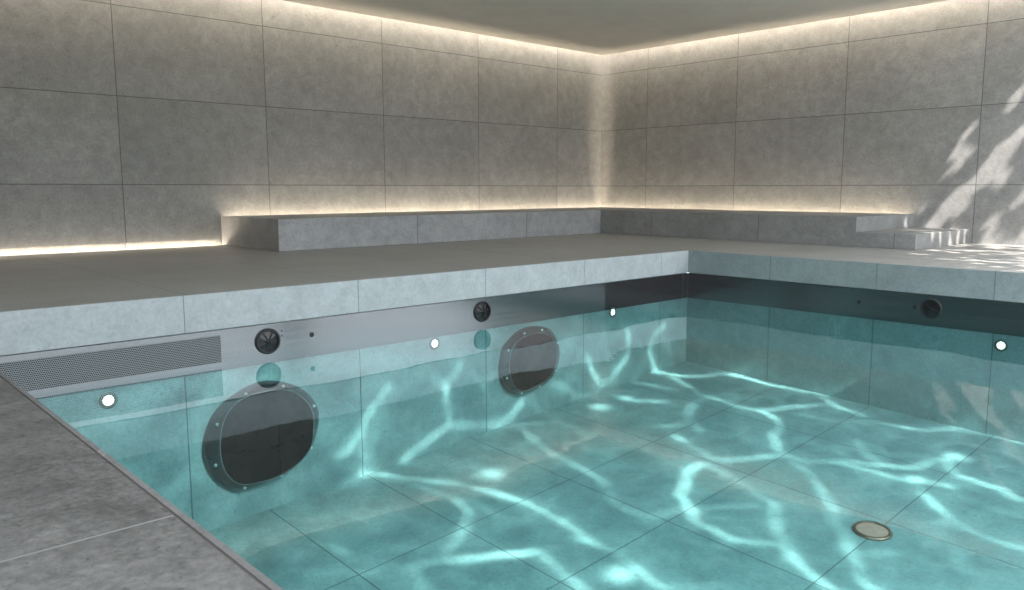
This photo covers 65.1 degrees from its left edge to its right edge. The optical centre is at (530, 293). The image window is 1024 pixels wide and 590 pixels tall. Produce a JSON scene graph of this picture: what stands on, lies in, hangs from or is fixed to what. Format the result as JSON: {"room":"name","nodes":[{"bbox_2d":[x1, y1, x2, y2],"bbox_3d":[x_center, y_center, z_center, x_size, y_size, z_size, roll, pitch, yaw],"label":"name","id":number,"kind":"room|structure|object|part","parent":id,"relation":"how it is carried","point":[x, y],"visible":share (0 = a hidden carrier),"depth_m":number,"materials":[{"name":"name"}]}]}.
{"room":"spa","nodes":[
{"label":"spa","id":0,"kind":"room"},
{"bbox_2d":[0,0,601,255],"bbox_3d":[-2.803,-1.845,7.509,10.600,2.950,0.200,-7,10,-43],"label":"wall","id":1,"kind":"structure","parent":0,"point":[125,124],"depth_m":7.58,"materials":[{"name":"tile"}]},
{"bbox_2d":[0,273,686,530],"bbox_3d":[-0.610,0.646,5.168,5.167,1.203,0.200,-7,10,-43],"label":"wall","id":2,"kind":"structure","parent":0,"point":[384,406],"depth_m":4.71,"materials":[{"name":"tile"}]},
{"bbox_2d":[99,392,117,408],"bbox_3d":[-1.957,0.497,3.715,0.080,0.080,0.007,-7,10,-43],"label":"lamp","id":3,"kind":"object","parent":2,"relation":"attached to","point":[107,400],"visible":1,"depth_m":3.71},
{"bbox_2d":[0,371,282,589],"bbox_3d":[-0.638,0.492,1.385,0.011,0.300,5.172,-7,10,-43],"label":"trim","id":4,"kind":"structure","parent":2,"relation":"attached to","point":[252,570],"depth_m":1.34,"materials":[{"name":"stone"}]},
{"bbox_2d":[202,380,318,490],"bbox_3d":[-1.395,0.745,4.230,0.644,0.560,0.086,-7,10,-43],"label":"underwater window","id":5,"kind":"structure","parent":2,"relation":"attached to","point":[265,429],"depth_m":4.17,"materials":[{"name":"glass"}]},
{"bbox_2d":[0,283,604,399],"bbox_3d":[-0.924,0.210,4.668,4.107,0.209,0.003,-7,10,-43],"label":"fascia","id":6,"kind":"object","parent":2,"relation":"attached to","point":[53,373],"visible":1,"depth_m":4.21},
{"bbox_2d":[0,335,220,390],"bbox_3d":[-1.992,0.333,3.663,1.164,0.138,0.001,-7,10,-43],"label":"grille","id":7,"kind":"object","parent":6,"relation":"attached to","point":[63,370],"depth_m":3.71,"materials":[{"name":"metal"}]},
{"bbox_2d":[255,328,280,353],"bbox_3d":[-1.382,0.254,4.223,0.138,0.138,0.015,-7,10,-43],"label":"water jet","id":8,"kind":"object","parent":6,"relation":"attached to","point":[267,341],"visible":1,"depth_m":4.22,"materials":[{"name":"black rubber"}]},
{"bbox_3d":[-1.402,0.278,4.207,0.044,0.037,0.010,-7,10,-43],"label":"blade","id":9,"kind":"part","parent":8,"relation":"part of","materials":[{"name":"black plastic"}]},
{"bbox_3d":[-1.402,0.234,4.201,0.044,0.037,0.010,-7,10,-43],"label":"blade","id":10,"kind":"part","parent":8,"relation":"part of","materials":[{"name":"black plastic"}]},
{"bbox_3d":[-1.382,0.225,4.220,0.041,0.045,0.010,-7,10,-43],"label":"blade","id":11,"kind":"part","parent":8,"relation":"part of","materials":[{"name":"black plastic"}]},
{"bbox_3d":[-1.382,0.283,4.227,0.041,0.045,0.010,-7,10,-43],"label":"blade","id":12,"kind":"part","parent":8,"relation":"part of","materials":[{"name":"black plastic"}]},
{"bbox_3d":[-1.362,0.230,4.239,0.044,0.037,0.010,-7,10,-43],"label":"blade","id":13,"kind":"part","parent":8,"relation":"part of","materials":[{"name":"black plastic"}]},
{"bbox_3d":[-1.362,0.273,4.245,0.044,0.037,0.010,-7,10,-43],"label":"blade","id":14,"kind":"part","parent":8,"relation":"part of","materials":[{"name":"black plastic"}]},
{"bbox_2d":[474,301,490,321],"bbox_3d":[-0.310,0.120,5.232,0.138,0.138,0.015,-7,10,-43],"label":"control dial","id":15,"kind":"object","parent":6,"relation":"attached to","point":[482,311],"visible":1,"depth_m":5.23,"materials":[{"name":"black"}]},
{"bbox_2d":[0,251,688,355],"bbox_3d":[-0.592,-0.044,5.058,5.167,0.186,0.154,-7,10,-43],"label":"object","id":16,"kind":"structure","parent":2,"relation":"on","point":[31,330],"depth_m":4.29,"materials":[{"name":"stone"}]},
{"bbox_2d":[429,337,439,349],"bbox_3d":[-0.597,0.314,4.993,0.080,0.080,0.007,-7,10,-43],"label":"lamp","id":17,"kind":"object","parent":2,"relation":"attached to","point":[434,343],"visible":1,"depth_m":4.99,"materials":[{"name":"white glass"}]},
{"bbox_2d":[498,326,559,394],"bbox_3d":[0.018,0.464,5.547,0.568,0.464,0.086,-7,10,-43],"label":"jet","id":18,"kind":"object","parent":2,"relation":"attached to","point":[529,359],"visible":1,"depth_m":5.48,"materials":[{"name":"glass"}]},
{"bbox_2d":[609,307,615,316],"bbox_3d":[0.633,0.147,6.149,0.080,0.080,0.007,-7,10,-43],"label":"lamp","id":19,"kind":"object","parent":2,"relation":"attached to","point":[612,312],"visible":1,"depth_m":6.14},
{"bbox_2d":[605,273,687,309],"bbox_3d":[0.949,-0.020,6.431,1.055,0.209,0.005,-7,10,-43],"label":"fascia","id":20,"kind":"object","parent":2,"relation":"attached to","point":[620,294],"visible":1,"depth_m":6.40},
{"bbox_3d":[1.307,-0.064,6.768,0.069,0.209,0.005,-7,10,-43],"label":"corner post","id":21,"kind":"part","parent":20,"relation":"part of","materials":[{"name":"metal"}]},
{"bbox_2d":[0,233,1023,589],"bbox_3d":[0.500,0.006,4.180,10.115,0.060,9.315,-7,10,-43],"label":"floor","id":22,"kind":"structure","parent":0,"point":[32,281],"depth_m":3.87,"materials":[{"name":"tile"}]},
{"bbox_2d":[221,207,661,250],"bbox_3d":[-0.590,-0.766,8.826,5.215,0.267,1.152,-7,10,-43],"label":"stone bench","id":23,"kind":"object","parent":22,"relation":"on","point":[289,232],"visible":0.84,"depth_m":7.51,"materials":[{"name":"grey stone"}]},
{"bbox_2d":[600,208,913,246],"bbox_3d":[2.337,-0.751,8.711,1.295,0.267,3.046,-7,10,-43],"label":"stone bench","id":24,"kind":"object","parent":22,"relation":"on","point":[797,227],"visible":0.77,"depth_m":7.99,"materials":[{"name":"grey stone"}]},
{"bbox_2d":[855,227,968,249],"bbox_3d":[3.564,-0.516,7.438,1.295,0.132,0.519,-7,10,-43],"label":"stone step","id":25,"kind":"structure","parent":22,"relation":"on","point":[913,238],"depth_m":7.09,"materials":[{"name":"grey stone"}]},
{"bbox_2d":[282,0,948,54],"bbox_3d":[-0.824,-2.677,5.298,10.200,0.450,5.550,-7,10,-43],"label":"ceiling","id":26,"kind":"structure","parent":0,"point":[600,27],"depth_m":8.14,"materials":[{"name":"paint"}]},
{"bbox_2d":[208,361,1023,589],"bbox_3d":[1.239,1.444,3.308,5.367,0.807,5.372,-7,10,-43],"label":"floor","id":27,"kind":"structure","parent":0,"point":[685,475],"depth_m":4.29,"materials":[{"name":"tile"}]},
{"bbox_2d":[852,521,892,540],"bbox_3d":[1.704,1.183,3.995,0.188,0.027,0.188,-7,10,-43],"label":"floor drain","id":28,"kind":"object","parent":27,"relation":"on","point":[870,530],"visible":1,"depth_m":3.98,"materials":[{"name":"brown metal"}]},
{"bbox_2d":[600,0,1023,244],"bbox_3d":[4.273,-1.858,7.608,0.200,2.950,9.400,-7,10,-43],"label":"wall","id":29,"kind":"structure","parent":0,"point":[918,110],"depth_m":8.52,"materials":[{"name":"tile"}]},
{"bbox_2d":[971,243,1023,245],"bbox_3d":[0.491,0.017,4.253,10.200,0.100,9.430,-7,10,-43],"label":"trim","id":30,"kind":"structure","parent":29,"relation":"attached to","point":[971,243],"depth_m":7.48,"materials":[{"name":"stone"}]},
{"bbox_2d":[686,273,1023,442],"bbox_3d":[3.185,0.608,5.062,0.200,1.100,5.172,-7,10,-43],"label":"wall","id":31,"kind":"structure","parent":0,"point":[954,377],"depth_m":5.69,"materials":[{"name":"tile"}]},
{"bbox_2d":[688,273,1023,336],"bbox_3d":[3.114,0.176,4.932,0.003,0.209,5.166,-7,10,-43],"label":"fascia","id":32,"kind":"object","parent":31,"relation":"attached to","point":[986,316],"visible":1,"depth_m":5.71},
{"bbox_2d":[920,298,941,318],"bbox_3d":[2.684,0.104,5.367,0.015,0.138,0.138,-7,10,-43],"label":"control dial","id":33,"kind":"object","parent":32,"relation":"attached to","point":[930,308],"visible":1,"depth_m":5.36,"materials":[{"name":"black plastic"}]},
{"bbox_2d":[688,251,1023,302],"bbox_3d":[3.167,-0.031,4.958,0.154,0.186,5.168,-7,10,-43],"label":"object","id":34,"kind":"structure","parent":31,"relation":"on","point":[953,282],"depth_m":5.66,"materials":[{"name":"stone"}]},
{"bbox_2d":[994,339,1007,351],"bbox_3d":[2.987,0.332,5.085,0.007,0.080,0.080,-7,10,-43],"label":"lamp","id":35,"kind":"object","parent":31,"relation":"attached to","point":[1001,345],"visible":1,"depth_m":5.08,"materials":[{"name":"white glass"}]}
]}

